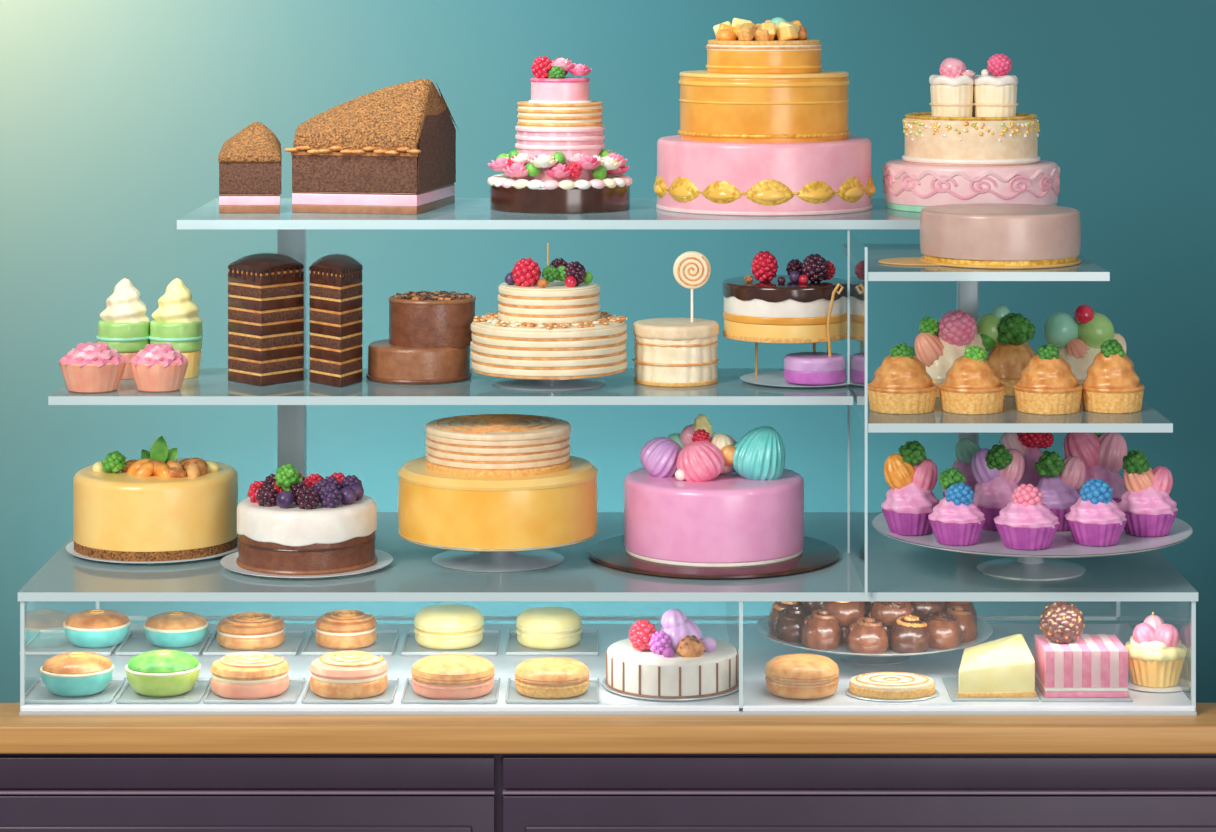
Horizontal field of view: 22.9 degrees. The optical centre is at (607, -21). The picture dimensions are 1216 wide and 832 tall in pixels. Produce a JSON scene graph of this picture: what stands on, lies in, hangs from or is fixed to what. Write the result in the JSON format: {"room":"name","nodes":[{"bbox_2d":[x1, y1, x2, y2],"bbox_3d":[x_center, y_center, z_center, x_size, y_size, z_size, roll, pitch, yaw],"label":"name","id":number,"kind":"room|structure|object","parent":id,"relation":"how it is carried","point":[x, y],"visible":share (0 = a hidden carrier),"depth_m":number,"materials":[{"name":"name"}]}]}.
{"room":"food shop","nodes":[
{"label":"food shop","id":0,"kind":"room"},
{"bbox_2d":[0,0,1215,702],"bbox_3d":[0.000,0.456,4.894,6.000,2.825,0.038,0,0,0],"label":"wall","id":1,"kind":"structure","parent":0,"point":[117,117],"depth_m":4.88,"materials":[{"name":"teal paint"}]},
{"bbox_3d":[0.000,1.881,2.062,6.000,0.025,5.625,0,0,0],"label":"floor","id":2,"kind":"structure","parent":0,"visible":0},
{"bbox_2d":[0,703,1215,831],"bbox_3d":[0.000,1.394,3.984,3.500,0.950,0.581,0,0,0],"label":"countertop","id":3,"kind":"structure","parent":2,"relation":"on","point":[122,773],"depth_m":3.70,"materials":[{"name":"brown wood"}]},
{"bbox_2d":[18,512,1197,715],"bbox_3d":[0.000,0.842,4.029,1.475,0.154,0.566,0,0,0],"label":"glass display case","id":4,"kind":"object","parent":3,"relation":"on","point":[897,570],"visible":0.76,"depth_m":3.87,"materials":[{"name":"clear glass"}]},
{"bbox_2d":[19,630,117,655],"bbox_3d":[-0.729,0.905,4.095,0.123,0.006,0.138,0,0,0],"label":"glass tray","id":5,"kind":"object","parent":4,"relation":"on","point":[40,644],"visible":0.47,"depth_m":4.08,"materials":[{"name":"glass"}]},
{"bbox_2d":[63,609,130,647],"bbox_3d":[-0.697,0.882,4.090,0.092,0.044,0.092,0,0,0],"label":"tart","id":6,"kind":"object","parent":5,"relation":"on","point":[95,628],"visible":1,"depth_m":4.06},
{"bbox_2d":[25,678,125,703],"bbox_3d":[-0.680,0.905,3.820,0.115,0.005,0.122,0,0,0],"label":"glass tray","id":7,"kind":"object","parent":4,"relation":"on","point":[37,693],"visible":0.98,"depth_m":3.80,"materials":[{"name":"clear glass"}]},
{"bbox_2d":[40,652,113,696],"bbox_3d":[-0.675,0.881,3.815,0.093,0.048,0.093,0,0,0],"label":"tart","id":8,"kind":"object","parent":7,"relation":"on","point":[69,674],"visible":1,"depth_m":3.78,"materials":[{"name":"teal food"}]},
{"bbox_2d":[66,436,237,562],"bbox_3d":[-0.607,0.687,4.027,0.239,0.156,0.239,0,0,0],"label":"cake","id":9,"kind":"object","parent":4,"relation":"on","point":[160,506],"visible":1,"depth_m":3.94,"materials":[{"name":"food"}]},
{"bbox_2d":[115,678,210,703],"bbox_3d":[-0.565,0.905,3.820,0.106,0.005,0.122,0,0,0],"label":"glass tray","id":10,"kind":"object","parent":4,"relation":"on","point":[127,695],"visible":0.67,"depth_m":3.79,"materials":[{"name":"glass"}]},
{"bbox_2d":[125,649,200,696],"bbox_3d":[-0.566,0.879,3.815,0.095,0.050,0.095,0,0,0],"label":"tart","id":11,"kind":"object","parent":10,"relation":"on","point":[154,673],"visible":1,"depth_m":3.78,"materials":[{"name":"green food"}]},
{"bbox_2d":[115,630,211,655],"bbox_3d":[-0.605,0.905,4.095,0.113,0.006,0.138,0,0,0],"label":"glass tray","id":12,"kind":"object","parent":4,"relation":"on","point":[134,644],"visible":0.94,"depth_m":4.08,"materials":[{"name":"clear glass"}]},
{"bbox_2d":[143,611,208,647],"bbox_3d":[-0.589,0.884,4.090,0.089,0.042,0.089,0,0,0],"label":"tart","id":13,"kind":"object","parent":12,"relation":"on","point":[174,629],"visible":1,"depth_m":4.06,"materials":[{"name":"teal ceramic"}]},
{"bbox_2d":[202,630,305,655],"bbox_3d":[-0.482,0.905,4.095,0.126,0.006,0.138,0,0,0],"label":"glass tray","id":14,"kind":"object","parent":4,"relation":"on","point":[290,646],"visible":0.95,"depth_m":4.07,"materials":[{"name":"clear glass"}]},
{"bbox_2d":[216,612,285,649],"bbox_3d":[-0.487,0.885,4.090,0.094,0.038,0.094,0,0,0],"label":"bun","id":15,"kind":"object","parent":14,"relation":"on","point":[248,630],"visible":1,"depth_m":4.06,"materials":[{"name":"brown food"}]},
{"bbox_2d":[203,678,305,703],"bbox_3d":[-0.450,0.905,3.820,0.117,0.005,0.122,0,0,0],"label":"glass tray","id":16,"kind":"object","parent":4,"relation":"on","point":[290,696],"visible":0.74,"depth_m":3.78,"materials":[{"name":"glass"}]},
{"bbox_2d":[210,652,289,698],"bbox_3d":[-0.455,0.882,3.815,0.100,0.046,0.100,0,0,0],"label":"bun","id":17,"kind":"object","parent":16,"relation":"on","point":[241,675],"visible":1,"depth_m":3.78,"materials":[{"name":"food"}]},
{"bbox_2d":[278,229,305,479],"bbox_3d":[-0.442,0.549,4.199,0.065,0.432,0.048,0,0,0],"label":"post","id":18,"kind":"object","parent":4,"relation":"on","point":[291,242],"visible":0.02,"depth_m":4.18,"materials":[{"name":"metal"}]},
{"bbox_2d":[48,368,852,404],"bbox_3d":[-0.204,0.547,4.041,1.046,0.011,0.281,0,0,0],"label":"glass shelf","id":19,"kind":"object","parent":18,"relation":"attached to","point":[212,386],"visible":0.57,"depth_m":3.99,"materials":[{"name":"clear glass"}]},
{"bbox_2d":[58,342,127,392],"bbox_3d":[-0.678,0.510,3.956,0.090,0.062,0.090,0,0,0],"label":"cupcake","id":20,"kind":"object","parent":19,"relation":"on","point":[98,367],"visible":1,"depth_m":3.93,"materials":[{"name":"pink food"}]},
{"bbox_2d":[96,278,149,378],"bbox_3d":[-0.660,0.474,4.094,0.075,0.134,0.075,0,0,0],"label":"dessert","id":21,"kind":"object","parent":19,"relation":"on","point":[124,325],"visible":0.81,"depth_m":4.07,"materials":[{"name":"food"}]},
{"bbox_2d":[129,343,188,392],"bbox_3d":[-0.592,0.511,3.960,0.079,0.060,0.080,0,0,0],"label":"cupcake","id":22,"kind":"object","parent":19,"relation":"on","point":[156,368],"visible":1,"depth_m":3.94,"materials":[{"name":"pink food"}]},
{"bbox_2d":[149,278,203,378],"bbox_3d":[-0.590,0.474,4.094,0.075,0.134,0.075,0,0,0],"label":"dessert","id":23,"kind":"object","parent":19,"relation":"on","point":[176,322],"visible":0.86,"depth_m":4.07,"materials":[{"name":"yellow food"}]},
{"bbox_2d":[228,252,303,385],"bbox_3d":[-0.462,0.455,4.046,0.103,0.172,0.105,0,0,0],"label":"slice","id":24,"kind":"object","parent":19,"relation":"on","point":[266,289],"visible":1,"depth_m":4.03,"materials":[{"name":"food"}]},
{"bbox_2d":[309,253,362,387],"bbox_3d":[-0.366,0.456,4.033,0.072,0.171,0.105,0,0,0],"label":"slice","id":25,"kind":"object","parent":19,"relation":"on","point":[336,278],"visible":1,"depth_m":4.01,"materials":[{"name":"food"}]},
{"bbox_2d":[366,291,475,384],"bbox_3d":[-0.254,0.484,4.077,0.150,0.113,0.144,0,0,0],"label":"chocolate cake","id":26,"kind":"object","parent":19,"relation":"on","point":[428,343],"visible":0.98,"depth_m":4.03,"materials":[{"name":"brown food"}]},
{"bbox_2d":[470,243,627,390],"bbox_3d":[-0.079,0.447,4.024,0.210,0.188,0.210,0,0,41],"label":"cake","id":27,"kind":"object","parent":19,"relation":"on","point":[550,333],"visible":1,"depth_m":3.96,"materials":[{"name":"beige food"}]},
{"bbox_2d":[633,251,718,386],"bbox_3d":[0.091,0.453,4.044,0.116,0.176,0.117,0,0,9],"label":"cake","id":28,"kind":"object","parent":19,"relation":"on","point":[669,352],"visible":1,"depth_m":4.00,"materials":[{"name":"beige food"}]},
{"bbox_2d":[722,251,849,386],"bbox_3d":[0.249,0.454,4.057,0.188,0.175,0.196,0,0,0],"label":"cake","id":29,"kind":"object","parent":19,"relation":"on","point":[767,306],"visible":0.97,"depth_m":4.01,"materials":[{"name":"food"}]},
{"bbox_2d":[784,283,845,384],"bbox_3d":[0.277,0.470,4.019,0.083,0.135,0.083,0,0,0],"label":"cake","id":30,"kind":"object","parent":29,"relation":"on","point":[806,368],"visible":1,"depth_m":3.99,"materials":[{"name":"purple food"}]},
{"bbox_2d":[177,198,920,228],"bbox_3d":[0.013,0.326,4.200,1.175,0.012,0.400,0,0,0],"label":"glass shelf","id":31,"kind":"object","parent":18,"relation":"on","point":[465,213],"visible":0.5,"depth_m":4.00,"materials":[{"name":"clear glass"}]},
{"bbox_2d":[218,122,281,212],"bbox_3d":[-0.495,0.259,4.168,0.094,0.122,0.115,0,0,0],"label":"cake slice","id":32,"kind":"object","parent":31,"relation":"on","point":[249,160],"visible":1,"depth_m":4.11,"materials":[{"name":"brown food"}]},
{"bbox_2d":[285,79,457,214],"bbox_3d":[-0.328,0.229,4.198,0.232,0.182,0.234,0,0,0],"label":"wedge","id":33,"kind":"object","parent":31,"relation":"on","point":[392,149],"visible":1,"depth_m":4.12,"materials":[{"name":"brown food"}]},
{"bbox_2d":[487,56,632,213],"bbox_3d":[-0.067,0.213,4.200,0.203,0.214,0.203,0,0,0],"label":"cake","id":34,"kind":"object","parent":31,"relation":"on","point":[560,164],"visible":1,"depth_m":4.14,"materials":[{"name":"food"}]},
{"bbox_2d":[654,17,875,215],"bbox_3d":[0.219,0.186,4.219,0.315,0.268,0.310,0,0,38],"label":"cake","id":35,"kind":"object","parent":31,"relation":"on","point":[764,131],"visible":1,"depth_m":4.11,"materials":[{"name":"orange food"}]},
{"bbox_2d":[883,53,1059,211],"bbox_3d":[0.510,0.211,4.219,0.250,0.217,0.250,0,0,0],"label":"cake","id":36,"kind":"object","parent":31,"relation":"on","point":[973,146],"visible":0.99,"depth_m":4.14,"materials":[{"name":"pink food"}]},
{"bbox_2d":[220,464,392,577],"bbox_3d":[-0.394,0.697,3.925,0.225,0.136,0.225,0,0,0],"label":"cake","id":37,"kind":"object","parent":4,"relation":"on","point":[289,525],"visible":1,"depth_m":3.86,"materials":[{"name":"food"}]},
{"bbox_2d":[301,630,398,655],"bbox_3d":[-0.351,0.905,4.095,0.123,0.006,0.138,0,0,0],"label":"glass tray","id":38,"kind":"object","parent":4,"relation":"on","point":[384,645],"visible":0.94,"depth_m":4.07,"materials":[{"name":"glass"}]},
{"bbox_2d":[315,610,376,648],"bbox_3d":[-0.357,0.883,4.090,0.084,0.042,0.084,0,0,0],"label":"bun","id":39,"kind":"object","parent":38,"relation":"on","point":[338,629],"visible":1,"depth_m":4.06,"materials":[{"name":"brown food"}]},
{"bbox_2d":[301,678,398,703],"bbox_3d":[-0.327,0.905,3.820,0.115,0.005,0.122,0,0,0],"label":"glass tray","id":40,"kind":"object","parent":4,"relation":"on","point":[387,697],"visible":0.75,"depth_m":3.78,"materials":[{"name":"glass"}]},
{"bbox_2d":[309,651,388,698],"bbox_3d":[-0.329,0.881,3.815,0.100,0.047,0.100,0,0,0],"label":"bun","id":41,"kind":"object","parent":40,"relation":"on","point":[340,674],"visible":1,"depth_m":3.78,"materials":[{"name":"food"}]},
{"bbox_2d":[401,630,500,655],"bbox_3d":[-0.214,0.905,4.095,0.130,0.006,0.138,0,0,0],"label":"glass tray","id":42,"kind":"object","parent":4,"relation":"on","point":[489,644],"visible":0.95,"depth_m":4.07,"materials":[{"name":"glass"}]},
{"bbox_2d":[414,604,483,649],"bbox_3d":[-0.217,0.880,4.090,0.096,0.048,0.096,0,0,0],"label":"macaron","id":43,"kind":"object","parent":42,"relation":"on","point":[445,626],"visible":1,"depth_m":4.05,"materials":[{"name":"yellow food"}]},
{"bbox_2d":[401,678,500,703],"bbox_3d":[-0.199,0.905,3.820,0.121,0.005,0.122,0,0,0],"label":"glass tray","id":44,"kind":"object","parent":4,"relation":"on","point":[409,696],"visible":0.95,"depth_m":3.78,"materials":[{"name":"glass"}]},
{"bbox_2d":[411,653,494,699],"bbox_3d":[-0.197,0.884,3.815,0.107,0.041,0.107,0,0,0],"label":"macaron","id":45,"kind":"object","parent":44,"relation":"on","point":[452,676],"visible":1,"depth_m":3.78,"materials":[{"name":"yellow food"}]},
{"bbox_2d":[398,414,597,572],"bbox_3d":[-0.145,0.674,3.956,0.264,0.181,0.264,0,0,0],"label":"cake","id":46,"kind":"object","parent":4,"relation":"on","point":[496,491],"visible":1,"depth_m":3.87,"materials":[{"name":"yellow food"}]},
{"bbox_2d":[505,630,598,655],"bbox_3d":[-0.075,0.905,4.095,0.126,0.006,0.138,0,0,0],"label":"glass tray","id":47,"kind":"object","parent":4,"relation":"on","point":[588,645],"visible":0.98,"depth_m":4.07,"materials":[{"name":"glass"}]},
{"bbox_2d":[516,606,581,648],"bbox_3d":[-0.080,0.882,4.090,0.091,0.046,0.091,0,0,0],"label":"macaron","id":48,"kind":"object","parent":47,"relation":"on","point":[549,627],"visible":1,"depth_m":4.06,"materials":[{"name":"yellow food"}]},
{"bbox_2d":[505,678,598,703],"bbox_3d":[-0.070,0.905,3.820,0.117,0.005,0.122,0,0,0],"label":"glass tray","id":49,"kind":"object","parent":4,"relation":"on","point":[591,696],"visible":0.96,"depth_m":3.79,"materials":[{"name":"white glass"}]},
{"bbox_2d":[515,657,588,698],"bbox_3d":[-0.071,0.886,3.815,0.095,0.037,0.095,0,0,0],"label":"macaron","id":50,"kind":"object","parent":49,"relation":"on","point":[543,677],"visible":1,"depth_m":3.78,"materials":[{"name":"yellow food"}]},
{"bbox_2d":[602,609,737,701],"bbox_3d":[0.082,0.857,3.857,0.180,0.101,0.180,0,0,0],"label":"cake","id":51,"kind":"object","parent":4,"relation":"in","point":[673,663],"visible":1,"depth_m":3.80,"materials":[{"name":"white food"}]},
{"bbox_2d":[589,414,838,578],"bbox_3d":[0.141,0.671,3.987,0.332,0.187,0.332,0,0,0],"label":"cake","id":52,"kind":"object","parent":4,"relation":"on","point":[699,505],"visible":1,"depth_m":3.91,"materials":[{"name":"pink food"}]},
{"bbox_2d":[765,653,838,698],"bbox_3d":[0.246,0.883,3.812,0.094,0.043,0.094,0,0,0],"label":"macaron","id":53,"kind":"object","parent":4,"relation":"in","point":[797,675],"visible":1,"depth_m":3.78,"materials":[{"name":"orange food"}]},
{"bbox_2d":[847,229,867,593],"bbox_3d":[0.322,0.549,3.872,0.004,0.432,0.271,0,0,0],"label":"divider","id":54,"kind":"object","parent":4,"relation":"on","point":[857,253],"visible":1,"depth_m":3.86,"materials":[{"name":"glass"}]},
{"bbox_2d":[756,615,992,665],"bbox_3d":[0.356,0.887,4.015,0.316,0.041,0.316,0,0,0],"label":"serving tray","id":55,"kind":"object","parent":4,"relation":"in","point":[984,630],"visible":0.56,"depth_m":3.97,"materials":[{"name":"white ceramic"}]},
{"bbox_2d":[768,601,976,653],"bbox_3d":[0.356,0.835,4.017,0.282,0.075,0.285,0,0,0],"label":"chocolate","id":56,"kind":"object","parent":55,"relation":"on","point":[866,627],"visible":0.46,"depth_m":3.92,"materials":[{"name":"brown food"}]},
{"bbox_2d":[845,672,938,701],"bbox_3d":[0.361,0.898,3.815,0.120,0.020,0.096,0,0,0],"label":"biscuit","id":57,"kind":"object","parent":4,"relation":"on","point":[875,686],"visible":1,"depth_m":3.79,"materials":[{"name":"beige food"}]},
{"bbox_2d":[957,281,977,443],"bbox_3d":[0.493,0.549,4.116,0.055,0.432,0.041,0,0,0],"label":"post","id":58,"kind":"object","parent":4,"relation":"on","point":[967,291],"visible":0.02,"depth_m":4.11,"materials":[{"name":"metal"}]},
{"bbox_2d":[843,244,1109,280],"bbox_3d":[0.474,0.369,3.938,0.301,0.011,0.400,0,0,0],"label":"glass shelf","id":59,"kind":"object","parent":58,"relation":"attached to","point":[1086,270],"visible":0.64,"depth_m":3.74,"materials":[{"name":"glass"}]},
{"bbox_2d":[878,203,1080,268],"bbox_3d":[0.479,0.330,3.875,0.262,0.068,0.207,0,0,0],"label":"cake","id":60,"kind":"object","parent":59,"relation":"on","point":[980,235],"visible":1,"depth_m":3.79,"materials":[{"name":"pink food"}]},
{"bbox_2d":[868,381,1172,432],"bbox_3d":[0.514,0.558,3.938,0.380,0.011,0.400,0,0,0],"label":"glass shelf","id":61,"kind":"object","parent":58,"relation":"attached to","point":[1009,420],"visible":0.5,"depth_m":3.83,"materials":[{"name":"glass"}]},
{"bbox_2d":[868,343,937,413],"bbox_3d":[0.378,0.509,3.855,0.092,0.086,0.092,0,0,0],"label":"cupcake","id":62,"kind":"object","parent":61,"relation":"on","point":[902,384],"visible":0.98,"depth_m":3.83,"materials":[{"name":"orange food"}]},
{"bbox_2d":[914,310,984,397],"bbox_3d":[0.455,0.495,4.008,0.099,0.114,0.096,0,0,0],"label":"pastry","id":63,"kind":"object","parent":61,"relation":"on","point":[937,346],"visible":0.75,"depth_m":3.97,"materials":[{"name":"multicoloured food"}]},
{"bbox_2d":[938,346,1005,414],"bbox_3d":[0.467,0.511,3.850,0.087,0.083,0.087,0,0,0],"label":"cupcake","id":64,"kind":"object","parent":61,"relation":"on","point":[972,386],"visible":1,"depth_m":3.82,"materials":[{"name":"orange food"}]},
{"bbox_2d":[976,305,1035,395],"bbox_3d":[0.539,0.494,4.021,0.089,0.117,0.086,0,0,27],"label":"pastry","id":65,"kind":"object","parent":61,"relation":"on","point":[1003,333],"visible":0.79,"depth_m":3.99,"materials":[{"name":"orange food"}]},
{"bbox_2d":[1013,343,1082,414],"bbox_3d":[0.565,0.509,3.850,0.089,0.087,0.089,0,0,0],"label":"cupcake","id":66,"kind":"object","parent":61,"relation":"on","point":[1047,385],"visible":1,"depth_m":3.82,"materials":[{"name":"orange food"}]},
{"bbox_2d":[1043,304,1126,397],"bbox_3d":[0.636,0.492,4.014,0.114,0.120,0.108,0,0,0],"label":"pastry","id":67,"kind":"object","parent":61,"relation":"on","point":[1079,343],"visible":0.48,"depth_m":3.98,"materials":[{"name":"multicoloured food"}]},
{"bbox_2d":[1081,339,1144,413],"bbox_3d":[0.648,0.507,3.857,0.084,0.091,0.084,0,0,0],"label":"cupcake","id":68,"kind":"object","parent":61,"relation":"on","point":[1112,385],"visible":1,"depth_m":3.83,"materials":[{"name":"orange food"}]},
{"bbox_2d":[941,634,1038,701],"bbox_3d":[0.487,0.876,3.834,0.110,0.062,0.125,0,0,0],"label":"cake slice","id":69,"kind":"object","parent":4,"relation":"in","point":[1003,669],"visible":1,"depth_m":3.79,"materials":[{"name":"yellow food"}]},
{"bbox_2d":[871,501,1192,580],"bbox_3d":[0.548,0.736,3.888,0.412,0.059,0.412,0,0,0],"label":"cake stand","id":70,"kind":"object","parent":4,"relation":"on","point":[1026,565],"visible":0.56,"depth_m":3.82,"materials":[{"name":"white ceramic"}]},
{"bbox_2d":[881,441,938,535],"bbox_3d":[0.389,0.650,3.858,0.077,0.118,0.077,0,0,0],"label":"cupcake","id":71,"kind":"object","parent":70,"relation":"on","point":[912,477],"depth_m":3.84,"materials":[{"name":"pink food"}]},
{"bbox_2d":[928,468,984,545],"bbox_3d":[0.440,0.663,3.788,0.073,0.093,0.073,0,0,0],"label":"cupcake","id":72,"kind":"object","parent":70,"relation":"on","point":[957,520],"depth_m":3.77,"materials":[{"name":"pink food"}]},
{"bbox_2d":[942,438,980,497],"bbox_3d":[0.476,0.658,3.973,0.068,0.103,0.068,0,0,0],"label":"cupcake","id":73,"kind":"object","parent":70,"relation":"on","point":[965,449],"depth_m":3.96,"materials":[{"name":"food"}]},
{"bbox_2d":[971,444,1024,530],"bbox_3d":[0.505,0.655,3.890,0.072,0.109,0.072,0,0,0],"label":"cupcake","id":74,"kind":"object","parent":70,"relation":"on","point":[997,471],"depth_m":3.87,"materials":[{"name":"pink food"}]},
{"bbox_2d":[999,433,1053,486],"bbox_3d":[0.557,0.648,3.975,0.077,0.124,0.074,0,0,0],"label":"cupcake","id":75,"kind":"object","parent":70,"relation":"on","point":[1025,443],"depth_m":3.96,"materials":[{"name":"food"}]},
{"bbox_2d":[994,484,1059,549],"bbox_3d":[0.525,0.670,3.763,0.083,0.079,0.083,0,0,0],"label":"cupcake","id":76,"kind":"object","parent":70,"relation":"on","point":[1026,523],"depth_m":3.74,"materials":[{"name":"pink food"}]},
{"bbox_2d":[1034,450,1085,530],"bbox_3d":[0.582,0.659,3.888,0.075,0.102,0.072,0,0,0],"label":"cupcake","id":77,"kind":"object","parent":70,"relation":"on","point":[1059,483],"depth_m":3.87,"materials":[{"name":"food"}]},
{"bbox_2d":[1063,433,1126,502],"bbox_3d":[0.643,0.649,3.963,0.084,0.121,0.079,0,0,0],"label":"cupcake","id":78,"kind":"object","parent":70,"relation":"on","point":[1102,455],"depth_m":3.94,"materials":[{"name":"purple food"}]},
{"bbox_2d":[1065,478,1126,545],"bbox_3d":[0.615,0.669,3.785,0.078,0.081,0.078,0,0,0],"label":"cupcake","id":79,"kind":"object","parent":70,"relation":"on","point":[1095,519],"depth_m":3.76,"materials":[{"name":"pink food"}]},
{"bbox_2d":[1117,450,1177,536],"bbox_3d":[0.691,0.656,3.850,0.079,0.108,0.079,0,0,0],"label":"cupcake","id":80,"kind":"object","parent":70,"relation":"on","point":[1149,509],"depth_m":3.83,"materials":[{"name":"food"}]},
{"bbox_2d":[1034,601,1132,701],"bbox_3d":[0.602,0.851,3.830,0.115,0.113,0.122,0,0,0],"label":"cake","id":81,"kind":"object","parent":4,"relation":"in","point":[1071,665],"visible":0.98,"depth_m":3.78,"materials":[{"name":"pink food"}]},
{"bbox_2d":[1124,612,1190,692],"bbox_3d":[0.704,0.861,3.862,0.095,0.094,0.095,0,0,0],"label":"cupcake","id":82,"kind":"object","parent":4,"relation":"on","point":[1156,653],"visible":0.97,"depth_m":3.84,"materials":[{"name":"food"}]}
]}

